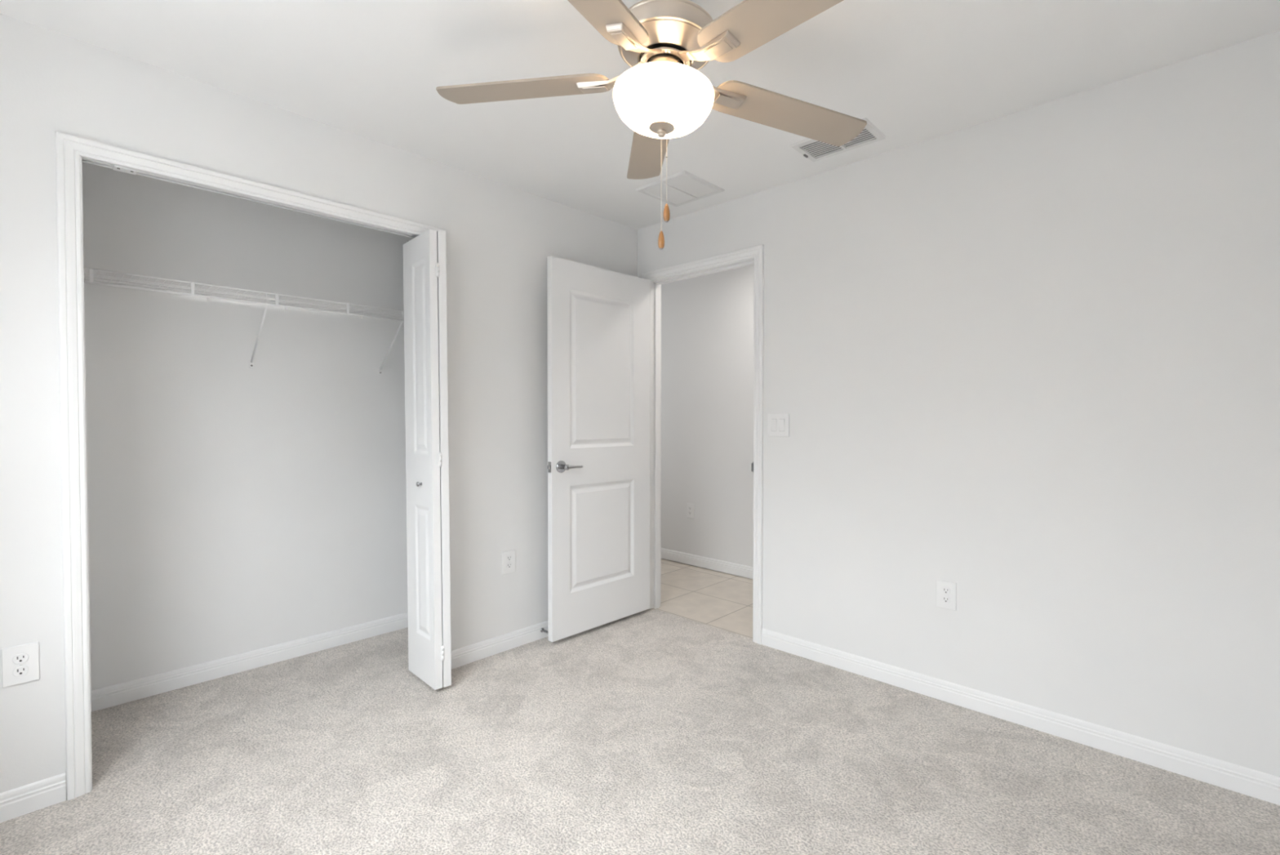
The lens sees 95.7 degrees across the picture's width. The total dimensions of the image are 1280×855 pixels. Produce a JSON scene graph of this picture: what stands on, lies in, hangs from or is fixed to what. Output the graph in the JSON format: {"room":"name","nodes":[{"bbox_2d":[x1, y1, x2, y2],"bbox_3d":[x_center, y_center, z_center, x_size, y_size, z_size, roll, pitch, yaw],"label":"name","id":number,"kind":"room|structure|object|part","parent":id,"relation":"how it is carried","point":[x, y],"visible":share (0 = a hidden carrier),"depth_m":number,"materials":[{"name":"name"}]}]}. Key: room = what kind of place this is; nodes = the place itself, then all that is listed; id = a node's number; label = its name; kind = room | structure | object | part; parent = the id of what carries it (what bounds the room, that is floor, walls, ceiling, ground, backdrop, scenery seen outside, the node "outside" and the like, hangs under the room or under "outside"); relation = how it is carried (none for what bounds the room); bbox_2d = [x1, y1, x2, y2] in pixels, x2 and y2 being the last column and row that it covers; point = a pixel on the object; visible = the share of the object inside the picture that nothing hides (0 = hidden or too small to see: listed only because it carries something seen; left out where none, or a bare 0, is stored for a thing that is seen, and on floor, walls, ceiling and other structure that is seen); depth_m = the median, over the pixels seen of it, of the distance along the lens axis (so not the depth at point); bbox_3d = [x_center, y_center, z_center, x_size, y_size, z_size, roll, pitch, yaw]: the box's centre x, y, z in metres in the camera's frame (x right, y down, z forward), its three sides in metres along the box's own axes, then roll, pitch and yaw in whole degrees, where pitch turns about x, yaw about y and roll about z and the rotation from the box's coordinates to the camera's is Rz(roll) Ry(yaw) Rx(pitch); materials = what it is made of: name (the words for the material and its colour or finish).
{"room":"empty bedroom","nodes":[
{"label":"empty bedroom","id":0,"kind":"room"},
{"bbox_2d":[82,162,413,690],"bbox_3d":[-1.808,-0.046,2.985,0.100,2.440,1.805,1,1,44],"label":"wall","id":1,"kind":"structure","parent":0,"point":[234,508],"depth_m":2.77,"materials":[{"name":"paint"}]},
{"bbox_2d":[84,266,404,374],"bbox_3d":[-1.651,-0.453,2.838,0.319,0.327,1.592,1,1,44],"label":"wire shelf","id":2,"kind":"object","parent":1,"relation":"attached to","point":[91,277],"visible":0.73,"depth_m":2.62,"materials":[{"name":"white metal"}]},
{"bbox_3d":[-1.545,-0.580,2.735,0.004,0.004,1.586,1,1,44],"label":"rail","id":3,"kind":"part","parent":2,"relation":"part of","materials":[{"name":"white plastic"}]},
{"bbox_3d":[-1.546,-0.606,2.735,0.006,0.006,1.586,1,1,44],"label":"rail","id":4,"kind":"part","parent":2,"relation":"part of","materials":[{"name":"white plastic"}]},
{"bbox_3d":[-1.546,-0.557,2.736,0.007,0.007,1.586,1,1,44],"label":"hanging rail","id":5,"kind":"part","parent":2,"relation":"part of","materials":[{"name":"white plastic"}]},
{"bbox_2d":[90,612,408,711],"bbox_3d":[-1.551,1.136,2.761,0.608,0.085,1.605,1,1,44],"label":"baseboard","id":6,"kind":"structure","parent":1,"relation":"attached to","point":[130,691],"depth_m":2.78,"materials":[{"name":"white paint"}]},
{"bbox_2d":[0,13,637,798],"bbox_3d":[-1.121,-0.040,2.680,0.100,2.440,3.100,1,1,44],"label":"wall","id":7,"kind":"structure","parent":0,"point":[500,237],"depth_m":2.20,"materials":[{"name":"paint"}]},
{"bbox_2d":[0,641,39,687],"bbox_3d":[-1.909,0.730,1.786,0.009,0.120,0.080,1,1,44],"label":"wall outlet","id":8,"kind":"object","parent":7,"relation":"attached to","point":[20,663],"visible":1,"depth_m":1.78,"materials":[{"name":"white plastic"}]},
{"bbox_2d":[12,665,28,676],"bbox_3d":[-1.907,0.750,1.784,0.004,0.028,0.034,1,1,44],"label":"receptacle","id":9,"kind":"object","parent":8,"relation":"attached to","point":[17,670],"depth_m":1.78,"materials":[{"name":"white plastic"}]},
{"bbox_2d":[12,653,28,663],"bbox_3d":[-1.907,0.711,1.784,0.004,0.028,0.034,1,1,44],"label":"receptacle","id":10,"kind":"object","parent":8,"relation":"attached to","point":[17,658],"depth_m":1.78,"materials":[{"name":"white plastic"}]},
{"bbox_2d":[81,156,417,238],"bbox_3d":[-1.426,-0.897,2.341,0.043,0.031,1.194,1,1,44],"label":"track","id":11,"kind":"object","parent":7,"relation":"attached to","point":[90,161],"visible":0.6,"depth_m":2.20,"materials":[{"name":"white metal"}]},
{"bbox_2d":[55,131,447,799],"bbox_3d":[-1.422,0.123,2.355,0.120,2.125,1.320,1,1,44],"label":"trim","id":12,"kind":"structure","parent":7,"relation":"attached to","point":[69,149],"depth_m":1.87,"materials":[{"name":"white paint"}]},
{"bbox_2d":[0,620,548,822],"bbox_3d":[-1.080,1.138,2.661,0.012,0.085,3.100,1,1,44],"label":"baseboard","id":13,"kind":"structure","parent":7,"relation":"attached to","point":[29,797],"depth_m":1.85,"materials":[{"name":"white paint"}]},
{"bbox_2d":[403,229,451,689],"bbox_3d":[-0.996,0.136,2.684,0.102,2.052,0.305,-1,0,-43],"label":"door","id":14,"kind":"structure","parent":7,"relation":"in","point":[424,275],"depth_m":2.61,"materials":[{"name":"white paint"}]},
{"bbox_3d":[-1.006,0.257,2.638,0.022,0.024,0.024,-1,0,-43],"label":"knob","id":15,"kind":"part","parent":14,"relation":"part of","materials":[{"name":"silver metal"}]},
{"bbox_3d":[-0.974,0.144,2.705,0.034,2.036,0.297,-1,0,-42],"label":"panel","id":16,"kind":"part","parent":14,"relation":"part of","materials":[{"name":"white paint"}]},
{"bbox_2d":[502,549,515,573],"bbox_3d":[-0.693,0.710,3.063,0.009,0.120,0.080,1,1,44],"label":"wall outlet","id":17,"kind":"object","parent":7,"relation":"attached to","point":[508,556],"visible":1,"depth_m":3.06,"materials":[{"name":"white plastic"}]},
{"bbox_2d":[506,562,511,568],"bbox_3d":[-0.691,0.729,3.062,0.004,0.028,0.034,1,1,44],"label":"receptacle","id":18,"kind":"object","parent":17,"relation":"attached to","point":[508,565],"depth_m":3.06,"materials":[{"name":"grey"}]},
{"bbox_2d":[506,555,511,560],"bbox_3d":[-0.691,0.690,3.061,0.004,0.028,0.034,1,1,44],"label":"receptacle","id":19,"kind":"object","parent":17,"relation":"attached to","point":[508,557],"depth_m":3.06,"materials":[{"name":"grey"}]},
{"bbox_2d":[540,627,548,633],"bbox_3d":[-0.513,1.124,3.188,0.084,0.024,0.024,1,1,44],"label":"door stop","id":20,"kind":"object","parent":7,"relation":"attached to","point":[542,629],"visible":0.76,"depth_m":3.20,"materials":[{"name":"grey metal"}]},
{"bbox_2d":[0,558,1279,854],"bbox_3d":[-0.065,1.234,2.433,5.000,0.100,4.366,1,1,44],"label":"floor","id":21,"kind":"structure","parent":0,"point":[652,731],"depth_m":2.03,"materials":[{"name":"carpet"}]},
{"bbox_2d":[0,0,1279,229],"bbox_3d":[-0.182,-1.295,1.764,4.108,0.100,3.300,1,1,44],"label":"ceiling","id":22,"kind":"structure","parent":0,"point":[918,71],"depth_m":2.00,"materials":[{"name":"paint"}]},
{"bbox_2d":[435,0,866,249],"bbox_3d":[0.038,-0.856,1.502,1.267,0.758,1.218,1,1,31],"label":"ceiling fan","id":23,"kind":"object","parent":22,"relation":"hanging from","point":[664,95],"visible":1,"depth_m":1.48,"materials":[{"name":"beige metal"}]},
{"bbox_3d":[-0.329,-0.956,1.639,0.512,0.007,0.125,3,11,13],"label":"blade","id":24,"kind":"part","parent":23,"relation":"part of","materials":[{"name":"beige wood"}]},
{"bbox_3d":[-0.145,-0.939,1.199,0.125,0.006,0.512,15,7,30],"label":"blade","id":25,"kind":"part","parent":23,"relation":"part of","materials":[{"name":"beige wood"}]},
{"bbox_3d":[-0.080,-0.952,1.578,0.186,0.056,0.050,3,11,13],"label":"blade arm","id":26,"kind":"part","parent":23,"relation":"part of","materials":[{"name":"silver metal"}]},
{"bbox_3d":[-0.010,-0.946,1.418,0.050,0.056,0.186,15,7,30],"label":"blade arm","id":27,"kind":"part","parent":23,"relation":"part of","materials":[{"name":"silver metal"}]},
{"bbox_3d":[0.032,-0.943,1.951,0.125,0.006,0.512,-7,2,-5],"label":"blade","id":28,"kind":"part","parent":23,"relation":"part of","materials":[{"name":"beige wood"}]},
{"bbox_3d":[0.057,-0.652,1.551,0.002,0.251,0.002,0,1,8],"label":"pull chain","id":29,"kind":"part","parent":23,"relation":"part of","materials":[{"name":"silver metal"}]},
{"bbox_3d":[0.062,-0.867,1.547,0.270,0.132,0.270,4,1,44],"label":"lamp shade","id":30,"kind":"part","parent":23,"relation":"part of","materials":[{"name":"white glass"}]},
{"bbox_3d":[0.071,-0.697,1.550,0.002,0.197,0.002,0,1,8],"label":"pull chain","id":31,"kind":"part","parent":23,"relation":"part of","materials":[{"name":"silver metal"}]},
{"bbox_3d":[0.164,-0.937,1.435,0.050,0.056,0.186,15,-7,-40],"label":"blade arm","id":32,"kind":"part","parent":23,"relation":"part of","materials":[{"name":"silver metal"}]},
{"bbox_3d":[0.202,-0.938,1.605,0.186,0.056,0.050,3,-9,-23],"label":"blade arm","id":33,"kind":"part","parent":23,"relation":"part of","materials":[{"name":"silver metal"}]},
{"bbox_3d":[0.330,-0.915,1.239,0.125,0.007,0.512,15,-7,-40],"label":"blade","id":34,"kind":"part","parent":23,"relation":"part of","materials":[{"name":"beige wood"}]},
{"bbox_3d":[0.439,-0.918,1.703,0.512,0.006,0.125,3,-9,-23],"label":"blade","id":35,"kind":"part","parent":23,"relation":"part of","materials":[{"name":"beige wood"}]},
{"bbox_2d":[635,170,724,206],"bbox_3d":[0.215,-1.262,3.089,0.340,0.010,0.336,1,1,44],"label":"ceiling vent","id":36,"kind":"object","parent":22,"relation":"in","point":[684,187],"visible":0.97,"depth_m":3.07,"materials":[{"name":"white metal"}]},
{"bbox_2d":[789,117,886,162],"bbox_3d":[0.867,-1.250,2.546,0.344,0.016,0.224,1,1,44],"label":"ceiling vent","id":37,"kind":"object","parent":22,"relation":"in","point":[814,150],"visible":0.74,"depth_m":2.57,"materials":[{"name":"white metal"}]},
{"bbox_2d":[661,264,754,578],"bbox_3d":[1.405,-0.058,3.956,5.000,2.448,0.100,1,1,44],"label":"wall","id":38,"kind":"structure","parent":0,"point":[708,321],"depth_m":4.69,"materials":[{"name":"paint"}]},
{"bbox_2d":[686,502,694,518],"bbox_3d":[0.420,0.693,4.831,0.080,0.120,0.009,1,1,44],"label":"wall outlet","id":39,"kind":"object","parent":38,"relation":"attached to","point":[690,507],"visible":1,"depth_m":4.83,"materials":[{"name":"white plastic"}]},
{"bbox_2d":[661,547,753,577],"bbox_3d":[1.366,1.116,3.936,4.800,0.085,0.012,1,1,44],"label":"baseboard","id":40,"kind":"structure","parent":38,"relation":"attached to","point":[745,571],"depth_m":4.70,"materials":[{"name":"white paint"}]},
{"bbox_2d":[637,31,1279,776],"bbox_3d":[1.141,-0.041,2.736,3.300,2.440,0.100,1,1,44],"label":"wall","id":41,"kind":"structure","parent":0,"point":[1027,361],"depth_m":2.24,"materials":[{"name":"paint"}]},
{"bbox_2d":[546,255,649,641],"bbox_3d":[-0.203,0.115,3.366,0.154,2.054,0.801,1,1,44],"label":"door","id":42,"kind":"structure","parent":41,"relation":"in","point":[598,318],"depth_m":3.31,"materials":[{"name":"white paint"}]},
{"bbox_3d":[-0.482,0.211,3.091,0.025,0.058,0.002,1,1,44],"label":"latch plate","id":43,"kind":"part","parent":42,"relation":"part of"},
{"bbox_3d":[-0.367,0.211,3.130,0.058,0.030,0.124,1,1,44],"label":"lever","id":44,"kind":"part","parent":42,"relation":"part of","materials":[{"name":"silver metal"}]},
{"bbox_2d":[641,244,764,644],"bbox_3d":[0.377,0.095,3.465,0.889,2.158,0.136,1,1,44],"label":"trim","id":45,"kind":"structure","parent":41,"relation":"attached to","point":[752,255],"depth_m":3.37,"materials":[{"name":"white paint"}]},
{"bbox_3d":[0.625,0.216,3.171,0.006,0.060,0.048,1,1,44],"label":"strike plate","id":46,"kind":"part","parent":45,"relation":"part of","materials":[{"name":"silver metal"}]},
{"bbox_2d":[767,413,789,436],"bbox_3d":[0.727,-0.013,3.053,0.127,0.122,0.012,1,1,44],"label":"light switch","id":47,"kind":"object","parent":41,"relation":"attached to","point":[778,424],"visible":1,"depth_m":3.05,"materials":[{"name":"white plastic"}]},
{"bbox_2d":[936,579,956,610],"bbox_3d":[1.322,0.723,2.501,0.080,0.120,0.009,1,1,44],"label":"wall outlet","id":48,"kind":"object","parent":41,"relation":"attached to","point":[946,591],"visible":1,"depth_m":2.50,"materials":[{"name":"white plastic"}]},
{"bbox_2d":[942,595,950,603],"bbox_3d":[1.321,0.742,2.500,0.034,0.028,0.004,1,1,44],"label":"receptacle","id":49,"kind":"object","parent":48,"relation":"attached to","point":[945,599],"depth_m":2.50,"materials":[{"name":"white plastic"}]},
{"bbox_2d":[942,586,950,594],"bbox_3d":[1.321,0.703,2.499,0.034,0.028,0.004,1,1,44],"label":"receptacle","id":50,"kind":"object","parent":48,"relation":"attached to","point":[945,590],"depth_m":2.50,"materials":[{"name":"white plastic"}]},
{"bbox_2d":[761,627,1279,804],"bbox_3d":[1.139,1.137,2.681,3.200,0.085,0.012,1,1,44],"label":"baseboard","id":51,"kind":"structure","parent":41,"relation":"attached to","point":[1254,783],"depth_m":2.24,"materials":[{"name":"white paint"}]}
]}

